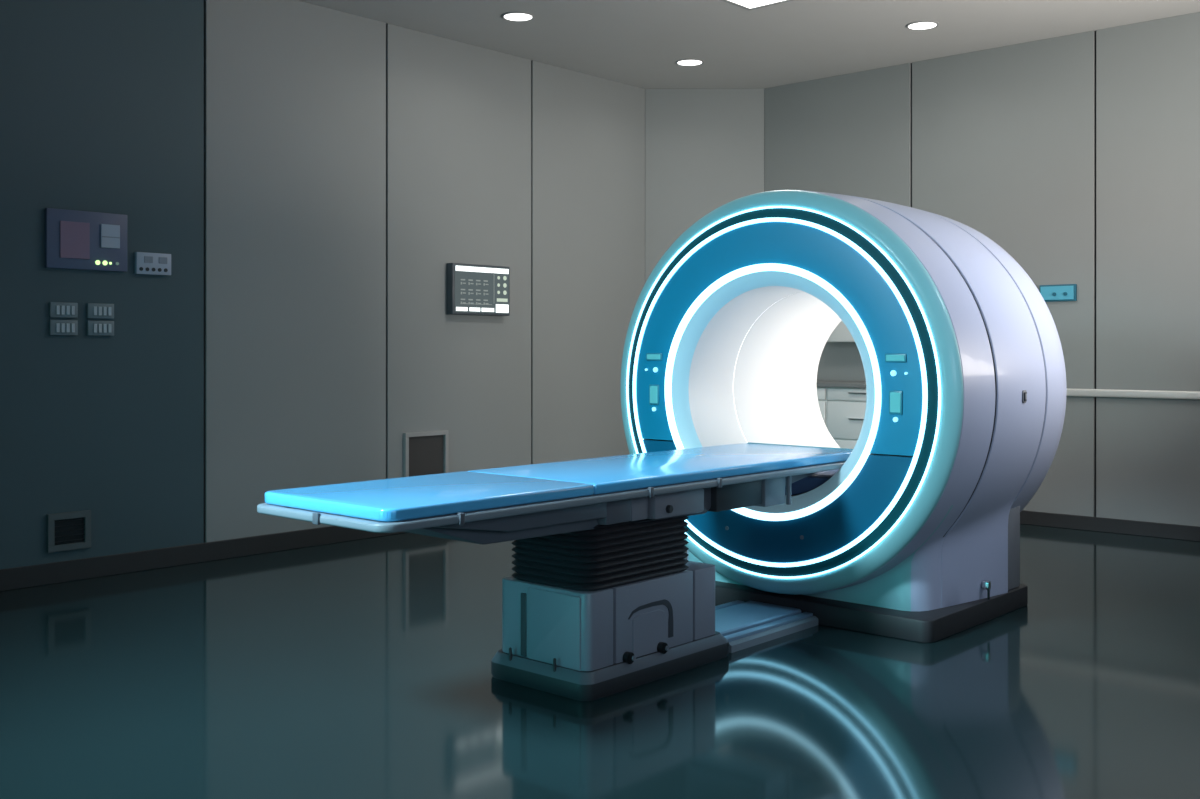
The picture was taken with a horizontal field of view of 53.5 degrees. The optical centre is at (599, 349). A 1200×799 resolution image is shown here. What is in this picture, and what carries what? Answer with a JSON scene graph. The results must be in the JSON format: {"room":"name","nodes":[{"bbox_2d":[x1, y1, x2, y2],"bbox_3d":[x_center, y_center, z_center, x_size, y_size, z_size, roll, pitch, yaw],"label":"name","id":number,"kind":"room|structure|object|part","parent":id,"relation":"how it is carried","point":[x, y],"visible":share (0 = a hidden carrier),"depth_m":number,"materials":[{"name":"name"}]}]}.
{"room":"radiology room","nodes":[
{"label":"radiology room","id":0,"kind":"room"},
{"bbox_2d":[0,0,644,568],"bbox_3d":[-3.189,-0.495,6.489,0.120,3.570,10.785,0,0,42],"label":"wall","id":1,"kind":"structure","parent":0,"point":[310,177],"depth_m":7.65,"materials":[{"name":"grey paint"}]},
{"bbox_2d":[49,302,77,317],"bbox_3d":[-2.979,-0.222,6.611,0.029,0.084,0.152,0,0,42],"label":"module","id":2,"kind":"object","parent":1,"relation":"attached to","point":[56,309],"visible":1,"depth_m":6.60,"materials":[{"name":"grey plastic"}]},
{"bbox_2d":[49,320,77,334],"bbox_3d":[-2.979,-0.124,6.611,0.029,0.084,0.152,0,0,42],"label":"module","id":3,"kind":"object","parent":1,"relation":"attached to","point":[56,327],"visible":1,"depth_m":6.60,"materials":[{"name":"grey plastic"}]},
{"bbox_2d":[46,510,90,552],"bbox_3d":[-2.960,1.010,6.635,0.025,0.210,0.240,0,0,42],"label":"air vent","id":4,"kind":"object","parent":1,"relation":"in","point":[65,531],"visible":1,"depth_m":6.63,"materials":[{"name":"grey metal"}]},
{"bbox_2d":[55,519,84,542],"bbox_3d":[-2.962,1.009,6.637,0.012,0.118,0.172,0,0,42],"label":"grille","id":5,"kind":"object","parent":4,"relation":"attached to","point":[66,530],"depth_m":6.64,"materials":[{"name":"black plastic"}]},
{"bbox_2d":[45,208,126,271],"bbox_3d":[-2.886,-0.616,6.704,0.043,0.328,0.460,0,0,42],"label":"wall control panel","id":6,"kind":"object","parent":1,"relation":"attached to","point":[74,239],"visible":1,"depth_m":6.68,"materials":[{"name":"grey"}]},
{"bbox_2d":[87,321,113,335],"bbox_3d":[-2.839,-0.124,6.767,0.029,0.084,0.152,0,0,42],"label":"module","id":7,"kind":"object","parent":1,"relation":"attached to","point":[94,328],"visible":1,"depth_m":6.76,"materials":[{"name":"grey plastic"}]},
{"bbox_2d":[87,303,113,318],"bbox_3d":[-2.839,-0.222,6.767,0.029,0.084,0.152,0,0,42],"label":"module","id":8,"kind":"object","parent":1,"relation":"attached to","point":[94,310],"visible":1,"depth_m":6.75,"materials":[{"name":"grey plastic"}]},
{"bbox_2d":[135,252,170,275],"bbox_3d":[-2.627,-0.506,6.998,0.036,0.127,0.215,0,0,42],"label":"switch box","id":9,"kind":"object","parent":1,"relation":"attached to","point":[145,263],"visible":1,"depth_m":6.98,"materials":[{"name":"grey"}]},
{"bbox_2d":[0,526,406,590],"bbox_3d":[-3.137,1.232,6.442,0.020,0.115,10.585,0,0,42],"label":"baseboard","id":10,"kind":"structure","parent":1,"relation":"attached to","point":[101,566],"depth_m":7.08,"materials":[{"name":"grey"}]},
{"bbox_2d":[403,430,448,476],"bbox_3d":[-1.247,0.873,8.537,0.030,0.574,0.397,0,0,42],"label":"air vent","id":11,"kind":"object","parent":1,"relation":"attached to","point":[424,453],"visible":0.48,"depth_m":8.54,"materials":[{"name":"grey metal"}]},
{"bbox_2d":[447,263,509,315],"bbox_3d":[-0.903,-0.448,8.884,0.077,0.375,0.575,0,0,42],"label":"control panel","id":12,"kind":"object","parent":1,"relation":"attached to","point":[472,289],"visible":1,"depth_m":8.83,"materials":[{"name":"grey plastic"}]},
{"bbox_2d":[0,524,1199,798],"bbox_3d":[0.523,1.340,3.611,9.450,0.100,11.470,0,0,42],"label":"floor","id":13,"kind":"structure","parent":0,"point":[355,669],"depth_m":4.38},
{"bbox_2d":[257,442,852,700],"bbox_3d":[0.051,0.882,4.837,0.733,0.815,2.888,0,0,42],"label":"table","id":14,"kind":"object","parent":13,"relation":"on","point":[603,597],"visible":0.94,"depth_m":4.55,"materials":[{"name":"blue plastic"}]},
{"bbox_3d":[-0.586,0.498,4.134,0.696,0.040,0.925,0,0,42],"label":"mattress","id":15,"kind":"part","parent":14,"relation":"part of","materials":[{"name":"blue"}]},
{"bbox_2d":[257,461,845,532],"bbox_3d":[0.046,0.534,4.837,0.724,0.028,2.865,0,0,42],"label":"frame","id":16,"kind":"object","parent":14,"relation":"on","point":[454,516],"depth_m":4.01,"materials":[{"name":"grey"}]},
{"bbox_3d":[-0.177,1.059,4.521,0.284,0.282,0.013,0,0,42],"label":"panel","id":17,"kind":"part","parent":14,"relation":"part of","materials":[{"name":"grey plastic"}]},
{"bbox_3d":[0.194,1.109,4.670,0.008,0.162,0.205,0,0,42],"label":"recess plate","id":18,"kind":"part","parent":14,"relation":"part of","materials":[{"name":"grey plastic"}]},
{"bbox_3d":[0.199,1.071,4.677,0.010,0.158,0.275,0,0,42],"label":"hoop handle","id":19,"kind":"part","parent":14,"relation":"part of","materials":[{"name":"grey plastic"}]},
{"bbox_3d":[0.357,0.498,5.184,0.696,0.040,1.893,0,0,42],"label":"mattress","id":20,"kind":"part","parent":14,"relation":"part of","materials":[{"name":"blue"}]},
{"bbox_3d":[0.272,0.625,4.677,0.020,0.032,0.032,0,0,42],"label":"module knob","id":21,"kind":"part","parent":14,"relation":"part of","materials":[{"name":"grey plastic"}]},
{"bbox_2d":[715,600,817,652],"bbox_3d":[0.615,1.259,5.481,0.475,0.062,0.695,0,0,42],"label":"track","id":22,"kind":"object","parent":13,"relation":"on","point":[744,625],"visible":0.54,"depth_m":5.43,"materials":[{"name":"blue"}]},
{"bbox_3d":[0.465,1.244,5.613,0.045,0.016,0.690,0,0,42],"label":"guide rail","id":23,"kind":"part","parent":22,"relation":"part of","materials":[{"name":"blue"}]},
{"bbox_3d":[0.612,1.239,5.481,0.300,0.022,0.690,0,0,42],"label":"plate","id":24,"kind":"part","parent":22,"relation":"part of","materials":[{"name":"blue"}]},
{"bbox_3d":[0.755,1.244,5.353,0.045,0.016,0.690,0,0,42],"label":"guide rail","id":25,"kind":"part","parent":22,"relation":"part of","materials":[{"name":"blue"}]},
{"bbox_2d":[817,387,827,426],"bbox_3d":[1.688,0.790,9.681,0.665,1.000,0.585,0,0,42],"label":"base cabinet","id":26,"kind":"object","parent":13,"relation":"on","point":[821,391],"visible":0.07,"depth_m":9.28,"materials":[{"name":"white"}]},
{"bbox_3d":[1.514,0.343,9.488,0.653,0.088,0.025,0,0,42],"label":"drawer","id":27,"kind":"part","parent":26,"relation":"part of","materials":[{"name":"white"}]},
{"bbox_3d":[1.514,0.540,9.488,0.653,0.283,0.025,0,0,42],"label":"drawer","id":28,"kind":"part","parent":26,"relation":"part of","materials":[{"name":"white"}]},
{"bbox_2d":[620,190,1066,642],"bbox_3d":[1.213,0.253,6.138,1.982,2.075,1.277,0,0,42],"label":"scanner","id":29,"kind":"object","parent":13,"relation":"on","point":[915,537],"visible":0.92,"depth_m":5.58,"materials":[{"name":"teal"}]},
{"bbox_3d":[0.795,0.739,5.683,1.531,0.544,0.016,0,0,42],"label":"panel","id":30,"kind":"part","parent":29,"relation":"part of","materials":[{"name":"teal plastic"}]},
{"bbox_3d":[0.795,-0.075,5.683,1.622,1.072,0.016,0,0,42],"label":"panel","id":31,"kind":"part","parent":29,"relation":"part of","materials":[{"name":"teal plastic"}]},
{"bbox_3d":[1.228,0.218,6.164,1.910,1.946,1.150,0,0,42],"label":"frame","id":32,"kind":"part","parent":29,"relation":"part of","materials":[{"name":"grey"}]},
{"bbox_2d":[827,387,866,448],"bbox_3d":[2.287,0.790,9.143,0.925,1.000,0.585,0,0,42],"label":"base cabinet","id":33,"kind":"object","parent":13,"relation":"on","point":[846,407],"visible":0.18,"depth_m":9.14,"materials":[{"name":"white"}]},
{"bbox_2d":[817,380,865,387],"bbox_3d":[2.042,0.272,9.376,1.640,0.033,0.615,0,0,42],"label":"countertop","id":34,"kind":"structure","parent":33,"relation":"on","point":[843,384],"depth_m":9.19,"materials":[{"name":"grey"}]},
{"bbox_3d":[2.113,0.818,8.949,0.913,0.248,0.025,0,0,42],"label":"drawer","id":35,"kind":"part","parent":33,"relation":"part of","materials":[{"name":"white"}]},
{"bbox_3d":[2.113,0.540,8.949,0.913,0.283,0.025,0,0,42],"label":"drawer","id":36,"kind":"part","parent":33,"relation":"part of","materials":[{"name":"white"}]},
{"bbox_3d":[2.113,0.343,8.949,0.913,0.088,0.025,0,0,42],"label":"drawer","id":37,"kind":"part","parent":33,"relation":"part of","materials":[{"name":"white"}]},
{"bbox_3d":[2.054,0.328,8.973,0.400,0.010,0.021,0,0,42],"label":"handle","id":38,"kind":"part","parent":33,"relation":"part of","materials":[{"name":"silver metal"}]},
{"bbox_2d":[645,88,763,282],"bbox_3d":[0.914,-0.495,10.438,1.238,3.570,0.120,0,0,1],"label":"wall","id":39,"kind":"structure","parent":0,"point":[704,148],"depth_m":10.38,"materials":[{"name":"grey paint"}]},
{"bbox_2d":[299,0,1199,88],"bbox_3d":[0.523,-2.330,3.611,9.450,0.100,11.470,0,0,42],"label":"ceiling","id":40,"kind":"structure","parent":0,"point":[638,43],"depth_m":8.44,"materials":[{"name":"paint"}]},
{"bbox_2d":[502,12,534,21],"bbox_3d":[-0.559,-2.275,8.128,0.224,0.010,0.224,0,0,42],"label":"recessed light","id":41,"kind":"object","parent":40,"relation":"in","point":[510,16],"visible":1,"depth_m":8.12,"materials":[{"name":"grey"}]},
{"bbox_2d":[504,13,531,20],"bbox_3d":[-0.559,-2.277,8.128,0.194,0.006,0.194,0,0,42],"label":"diffuser","id":42,"kind":"object","parent":41,"relation":"attached to","point":[507,16],"depth_m":8.11,"materials":[{"name":"white"}]},
{"bbox_2d":[676,59,703,65],"bbox_3d":[0.711,-2.275,9.420,0.224,0.010,0.224,0,0,42],"label":"recessed light","id":43,"kind":"object","parent":40,"relation":"in","point":[683,62],"visible":1,"depth_m":9.41,"materials":[{"name":"grey"}]},
{"bbox_2d":[721,0,792,10],"bbox_3d":[1.019,-2.272,7.475,0.660,0.016,0.660,0,0,42],"label":"ceiling light panel","id":44,"kind":"object","parent":40,"relation":"attached to","point":[749,5],"visible":1,"depth_m":7.78,"materials":[{"name":"white plastic"}]},
{"bbox_2d":[729,0,783,7],"bbox_3d":[1.019,-2.273,7.475,0.600,0.010,0.600,0,0,42],"label":"diffuser","id":45,"kind":"object","parent":44,"relation":"attached to","point":[740,3],"depth_m":7.78,"materials":[{"name":"white plastic"}]},
{"bbox_2d":[906,21,938,29],"bbox_3d":[2.262,-2.275,8.348,0.224,0.010,0.224,0,0,42],"label":"recessed light","id":46,"kind":"object","parent":40,"relation":"in","point":[918,25],"visible":1,"depth_m":8.34,"materials":[{"name":"grey"}]},
{"bbox_2d":[764,12,1199,526],"bbox_3d":[4.621,-0.495,7.585,8.670,3.570,0.120,0,0,42],"label":"wall","id":47,"kind":"structure","parent":0,"point":[1077,155],"depth_m":8.54,"materials":[{"name":"grey paint"}]},
{"bbox_2d":[827,321,854,341],"bbox_3d":[2.225,-0.362,9.504,1.000,0.595,0.220,0,0,42],"label":"upper cabinet","id":48,"kind":"object","parent":47,"relation":"attached to","point":[841,333],"visible":0.02,"depth_m":9.62,"materials":[{"name":"white"}]},
{"bbox_2d":[1040,284,1076,301],"bbox_3d":[3.333,-0.413,8.633,0.260,0.122,0.043,0,0,42],"label":"wall socket plate","id":49,"kind":"object","parent":47,"relation":"attached to","point":[1062,292],"visible":0.91,"depth_m":8.61,"materials":[{"name":"teal plastic"}]},
{"bbox_2d":[1020,510,1199,541],"bbox_3d":[4.574,1.240,7.533,8.470,0.100,0.020,0,0,42],"label":"baseboard","id":50,"kind":"structure","parent":47,"relation":"attached to","point":[1109,525],"depth_m":8.38,"materials":[{"name":"grey"}]},
{"bbox_2d":[1066,389,1199,399],"bbox_3d":[4.945,0.305,7.183,5.250,0.055,0.045,0,0,42],"label":"rail","id":51,"kind":"object","parent":47,"relation":"attached to","point":[1158,394],"visible":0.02,"depth_m":8.26,"materials":[{"name":"silver metal"}]}
]}

